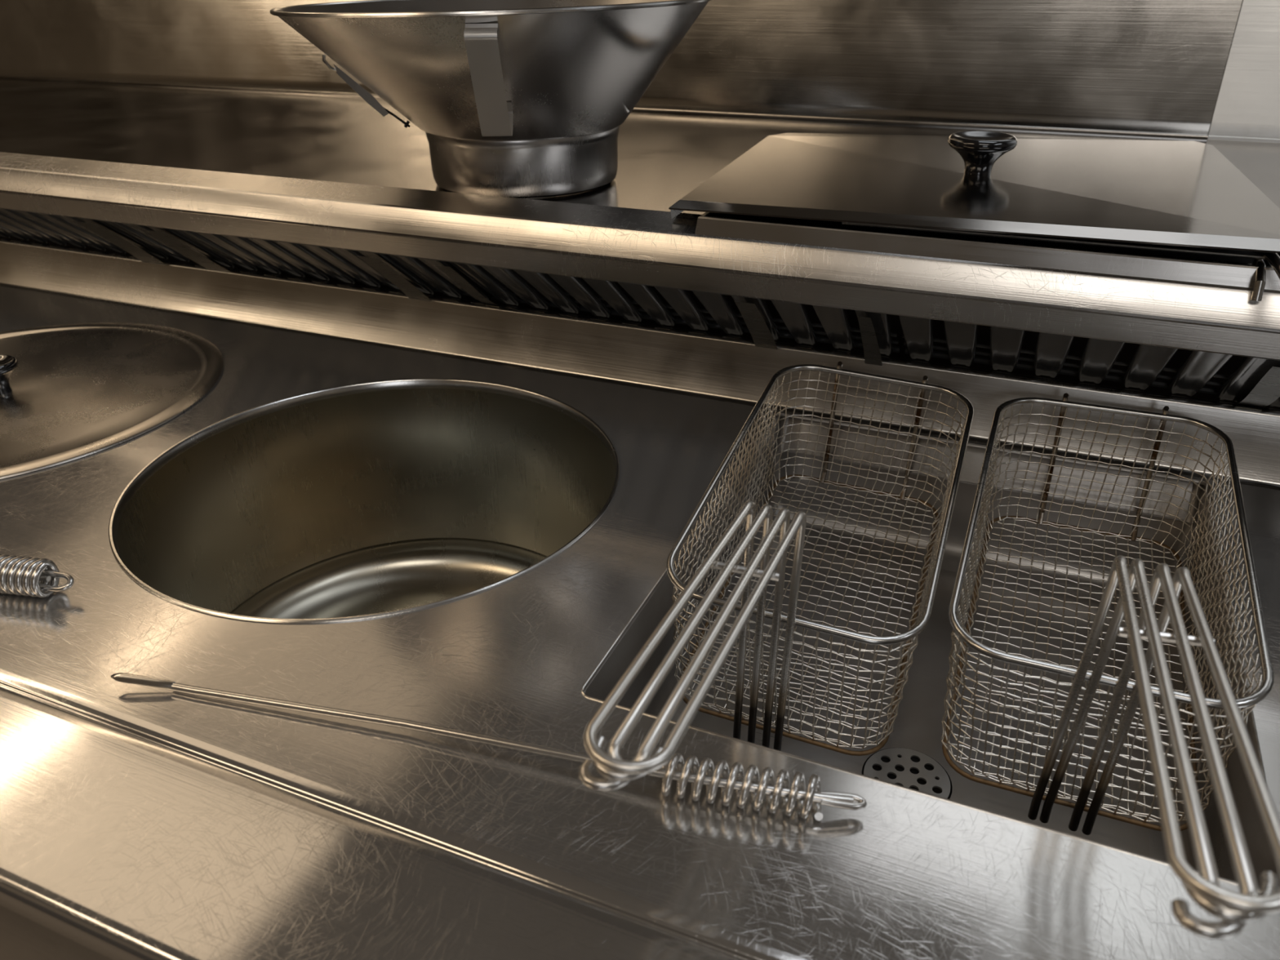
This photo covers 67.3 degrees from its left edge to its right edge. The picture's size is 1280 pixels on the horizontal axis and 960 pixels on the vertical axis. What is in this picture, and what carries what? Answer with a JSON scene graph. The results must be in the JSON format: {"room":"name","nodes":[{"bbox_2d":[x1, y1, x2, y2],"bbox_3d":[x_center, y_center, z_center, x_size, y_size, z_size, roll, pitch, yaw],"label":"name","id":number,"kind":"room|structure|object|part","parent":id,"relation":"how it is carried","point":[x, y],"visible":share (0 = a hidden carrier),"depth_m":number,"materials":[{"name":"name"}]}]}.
{"room":"commercial kitchen","nodes":[
{"label":"commercial kitchen","id":0,"kind":"room"},
{"bbox_2d":[0,0,1279,142],"bbox_3d":[0.012,-1.157,1.050,7.125,1.438,0.007,11,31,20],"label":"wall","id":1,"kind":"structure","parent":0,"point":[1149,66],"depth_m":1.25,"materials":[{"name":"silver metal"}]},
{"label":"floor","id":2,"kind":"structure","parent":0,"visible":0},
{"bbox_2d":[0,208,1279,959],"bbox_3d":[-0.396,0.304,0.996,2.588,0.991,0.705,11,31,20],"label":"countertop","id":3,"kind":"structure","parent":2,"relation":"on","point":[451,513],"depth_m":0.67,"materials":[{"name":"silver metal"}]},
{"bbox_2d":[0,553,74,598],"bbox_3d":[-0.613,0.048,0.677,0.483,0.026,0.027,5,29,10],"label":"coil spring","id":4,"kind":"object","parent":3,"relation":"on","point":[23,575],"visible":1,"depth_m":0.63,"materials":[{"name":"silver metal"}]},
{"bbox_3d":[-0.746,-0.315,1.181,0.414,0.079,0.105,11,31,20],"label":"flue grate","id":5,"kind":"part","parent":3,"relation":"part of","materials":[{"name":"silver metal"}]},
{"bbox_2d":[0,322,223,479],"bbox_3d":[-0.625,-0.100,0.936,0.404,0.034,0.404,11,31,20],"label":"round lid","id":6,"kind":"object","parent":3,"relation":"on","point":[71,392],"visible":1,"depth_m":0.95,"materials":[{"name":"silver metal"}]},
{"bbox_3d":[-0.625,-0.100,0.936,0.040,0.032,0.040,11,31,20],"label":"knob","id":7,"kind":"part","parent":6,"relation":"part of","materials":[{"name":"black plastic"}]},
{"bbox_2d":[73,221,165,265],"bbox_3d":[-0.599,-0.270,1.117,0.039,0.077,0.085,11,31,20],"label":"vent slat","id":8,"kind":"object","parent":3,"relation":"attached to","point":[140,254],"visible":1,"depth_m":1.11,"materials":[{"name":"silver metal"}]},
{"bbox_2d":[139,229,230,271],"bbox_3d":[-0.505,-0.254,1.087,0.037,0.077,0.094,11,31,20],"label":"vent slat","id":9,"kind":"object","parent":3,"relation":"attached to","point":[169,241],"visible":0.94,"depth_m":1.07,"materials":[{"name":"silver metal"}]},
{"bbox_3d":[-0.360,-0.239,1.035,0.414,0.079,0.105,11,31,20],"label":"flue grate","id":10,"kind":"part","parent":3,"relation":"part of","materials":[{"name":"silver metal"}]},
{"bbox_2d":[108,378,619,623],"bbox_3d":[-0.215,0.099,0.847,0.398,0.238,0.398,11,31,20],"label":"pot","id":11,"kind":"object","parent":3,"relation":"on","point":[300,500],"depth_m":0.96,"materials":[{"name":"metal"}]},
{"bbox_3d":[-0.340,-0.231,1.091,0.414,0.006,0.006,11,31,20],"label":"cross rail","id":12,"kind":"part","parent":3,"relation":"part of","materials":[{"name":"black metal"}]},
{"bbox_2d":[356,255,431,302],"bbox_3d":[-0.248,-0.202,0.985,0.029,0.077,0.085,11,31,20],"label":"vent slat","id":13,"kind":"object","parent":3,"relation":"attached to","point":[407,288],"visible":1,"depth_m":0.98,"materials":[{"name":"silver metal"}]},
{"bbox_2d":[435,265,497,305],"bbox_3d":[-0.167,-0.192,0.958,0.018,0.071,0.097,11,31,20],"label":"vent slat","id":14,"kind":"object","parent":3,"relation":"attached to","point":[455,277],"visible":0.94,"depth_m":0.94,"materials":[{"name":"silver metal"}]},
{"bbox_2d":[111,672,866,820],"bbox_3d":[-0.100,0.136,0.510,0.431,0.022,0.023,6,30,12],"label":"rod","id":15,"kind":"object","parent":3,"relation":"on","point":[718,776],"visible":0.98,"depth_m":0.48,"materials":[{"name":"silver metal"}]},
{"bbox_3d":[0.049,0.152,0.478,0.085,0.022,0.022,6,29,11],"label":"coil handle","id":16,"kind":"part","parent":15,"relation":"part of","materials":[{"name":"silver metal"}]},
{"bbox_3d":[0.026,-0.164,0.889,0.414,0.079,0.105,11,31,20],"label":"flue grate","id":17,"kind":"part","parent":3,"relation":"part of","materials":[{"name":"silver metal"}]},
{"bbox_3d":[0.033,-0.163,0.907,0.414,0.003,0.003,11,31,20],"label":"cross rail","id":18,"kind":"part","parent":3,"relation":"part of","materials":[{"name":"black metal"}]},
{"bbox_3d":[0.039,-0.159,0.926,0.414,0.003,0.003,11,31,20],"label":"cross rail","id":19,"kind":"part","parent":3,"relation":"part of","materials":[{"name":"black metal"}]},
{"bbox_3d":[0.046,-0.156,0.946,0.414,0.006,0.006,11,31,20],"label":"cross rail","id":20,"kind":"part","parent":3,"relation":"part of","materials":[{"name":"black metal"}]},
{"bbox_2d":[734,301,777,349],"bbox_3d":[0.104,-0.132,0.854,0.022,0.080,0.087,11,31,20],"label":"vent slat","id":21,"kind":"object","parent":3,"relation":"attached to","point":[762,336],"visible":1,"depth_m":0.85,"materials":[{"name":"silver metal"}]},
{"bbox_2d":[579,360,973,791],"bbox_3d":[0.104,0.072,0.627,0.167,0.204,0.547,10,31,19],"label":"basket","id":22,"kind":"object","parent":3,"relation":"in","point":[618,771],"visible":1,"depth_m":0.62,"materials":[{"name":"silver metal"}]},
{"bbox_3d":[0.034,0.143,0.506,0.046,0.219,0.211,12,37,18],"label":"handle rod","id":23,"kind":"part","parent":22,"relation":"part of","materials":[{"name":"silver metal"}]},
{"bbox_3d":[0.039,0.141,0.505,0.022,0.204,0.227,11,31,20],"label":"handle rod","id":24,"kind":"part","parent":22,"relation":"part of","materials":[{"name":"silver metal"}]},
{"bbox_3d":[0.144,0.088,0.761,0.149,0.003,0.304,12,37,18],"label":"frame","id":25,"kind":"part","parent":22,"relation":"part of","materials":[{"name":"silver metal"}]},
{"bbox_3d":[0.171,-0.050,0.858,0.004,0.117,0.025,12,37,18],"label":"hook rod","id":26,"kind":"part","parent":22,"relation":"part of","materials":[{"name":"silver metal"}]},
{"bbox_3d":[0.238,-0.035,0.835,0.004,0.118,0.025,12,37,18],"label":"hook rod","id":27,"kind":"part","parent":22,"relation":"part of","materials":[{"name":"silver metal"}]},
{"bbox_2d":[857,315,881,365],"bbox_3d":[0.195,-0.114,0.817,0.016,0.079,0.083,11,31,20],"label":"vent slat","id":28,"kind":"object","parent":3,"relation":"attached to","point":[871,348],"visible":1,"depth_m":0.82,"materials":[{"name":"silver metal"}]},
{"bbox_2d":[861,747,952,799],"bbox_3d":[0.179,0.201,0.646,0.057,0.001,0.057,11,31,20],"label":"strainer","id":29,"kind":"object","parent":3,"relation":"on","point":[905,778],"visible":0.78,"depth_m":0.65,"materials":[{"name":"silver metal"}]},
{"bbox_3d":[0.212,0.109,0.694,0.358,0.115,0.437,11,31,20],"label":"fryer tank","id":30,"kind":"part","parent":3,"relation":"part of","materials":[{"name":"metal"}]},
{"bbox_3d":[0.293,-0.015,0.844,0.339,0.032,0.016,11,31,20],"label":"splash plate","id":31,"kind":"part","parent":3,"relation":"part of","materials":[{"name":"silver metal"}]},
{"bbox_3d":[0.432,-0.080,0.800,0.414,0.006,0.006,11,31,20],"label":"cross rail","id":32,"kind":"part","parent":3,"relation":"part of","materials":[{"name":"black metal"}]},
{"bbox_3d":[0.425,-0.084,0.781,0.414,0.003,0.003,11,31,20],"label":"cross rail","id":33,"kind":"part","parent":3,"relation":"part of","materials":[{"name":"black metal"}]},
{"bbox_3d":[0.418,-0.088,0.761,0.414,0.003,0.003,11,31,20],"label":"cross rail","id":34,"kind":"part","parent":3,"relation":"part of","materials":[{"name":"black metal"}]},
{"bbox_3d":[0.412,-0.088,0.744,0.414,0.079,0.105,11,31,20],"label":"flue grate","id":35,"kind":"part","parent":3,"relation":"part of","materials":[{"name":"silver metal"}]},
{"bbox_2d":[940,392,1279,939],"bbox_3d":[0.266,0.092,0.558,0.167,0.219,0.556,11,31,20],"label":"basket","id":36,"kind":"object","parent":3,"relation":"in","point":[1235,909],"visible":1,"depth_m":0.55,"materials":[{"name":"silver metal"}]},
{"bbox_3d":[0.342,-0.016,0.797,0.005,0.118,0.017,6,30,13],"label":"hook rod","id":37,"kind":"part","parent":36,"relation":"part of","materials":[{"name":"silver metal"}]},
{"bbox_3d":[0.314,0.118,0.696,0.149,0.003,0.304,11,35,21],"label":"frame","id":38,"kind":"part","parent":36,"relation":"part of","materials":[{"name":"silver metal"}]},
{"bbox_3d":[0.215,0.165,0.429,0.023,0.217,0.235,8,30,16],"label":"handle rod","id":39,"kind":"part","parent":36,"relation":"part of","materials":[{"name":"silver metal"}]},
{"bbox_3d":[0.409,-0.004,0.771,0.005,0.118,0.017,6,30,13],"label":"hook rod","id":40,"kind":"part","parent":36,"relation":"part of","materials":[{"name":"silver metal"}]},
{"bbox_3d":[0.215,0.164,0.429,0.038,0.219,0.237,9,30,16],"label":"handle rod","id":41,"kind":"part","parent":36,"relation":"part of","materials":[{"name":"silver metal"}]},
{"bbox_2d":[1235,366,1279,407],"bbox_3d":[0.469,-0.069,0.720,0.021,0.070,0.100,11,31,20],"label":"vent slat","id":42,"kind":"object","parent":3,"relation":"attached to","point":[1267,391],"visible":1,"depth_m":0.71,"materials":[{"name":"silver metal"}]},
{"bbox_2d":[0,75,1279,408],"bbox_3d":[0.295,0.136,1.229,3.638,1.045,0.647,11,31,20],"label":"shelf","id":43,"kind":"object","parent":2,"relation":"on","point":[311,168],"visible":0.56,"depth_m":0.94,"materials":[{"name":"silver metal"}]},
{"bbox_2d":[269,0,711,198],"bbox_3d":[-0.134,-0.381,0.944,0.408,0.168,0.408,11,31,20],"label":"funnel","id":44,"kind":"object","parent":43,"relation":"on","point":[517,99],"visible":0.97,"depth_m":0.83,"materials":[{"name":"silver metal"}]},
{"bbox_3d":[-0.282,-0.380,0.876,0.013,0.015,0.003,-10,30,-16],"label":"latch lever","id":45,"kind":"part","parent":44,"relation":"part of","materials":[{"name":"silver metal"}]},
{"bbox_3d":[-0.122,-0.325,0.784,0.025,0.090,0.081,-1,29,-1],"label":"strap handle","id":46,"kind":"part","parent":44,"relation":"part of","materials":[{"name":"silver metal"}]},
{"bbox_3d":[0.298,-0.324,1.000,3.638,0.005,0.601,11,31,20],"label":"shelf","id":47,"kind":"part","parent":43,"relation":"part of","materials":[{"name":"silver metal"}]},
{"bbox_2d":[694,168,1279,290],"bbox_3d":[0.308,-0.248,0.845,0.422,0.022,0.358,11,31,20],"label":"container","id":48,"kind":"object","parent":43,"relation":"on","point":[1100,262],"visible":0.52,"depth_m":0.70,"materials":[{"name":"silver metal"}]},
{"bbox_2d":[668,130,1279,253],"bbox_3d":[0.306,-0.294,0.880,0.481,0.049,0.476,11,31,20],"label":"lid","id":49,"kind":"object","parent":48,"relation":"on","point":[1170,193],"visible":1,"depth_m":0.80,"materials":[{"name":"silver metal"}]},
{"bbox_3d":[0.303,-0.288,0.856,0.058,0.036,0.058,11,31,20],"label":"knob","id":50,"kind":"part","parent":49,"relation":"part of","materials":[{"name":"black plastic"}]},
{"bbox_3d":[0.293,-0.173,0.693,0.297,0.005,0.003,12,31,21],"label":"rod","id":51,"kind":"part","parent":48,"relation":"part of","materials":[{"name":"silver metal"}]},
{"bbox_2d":[1252,251,1279,279],"bbox_3d":[0.417,-0.143,0.652,0.015,0.032,0.228,3,29,7],"label":"ladle","id":52,"kind":"object","parent":48,"relation":"on","point":[1273,259],"visible":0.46,"depth_m":0.62,"materials":[{"name":"silver metal"}]},
{"bbox_2d":[1250,258,1266,301],"bbox_3d":[0.411,-0.133,0.639,0.007,0.021,0.030,11,31,20],"label":"hook","id":53,"kind":"object","parent":43,"relation":"on","point":[1260,273],"visible":1,"depth_m":0.63,"materials":[{"name":"silver metal"}]}
]}

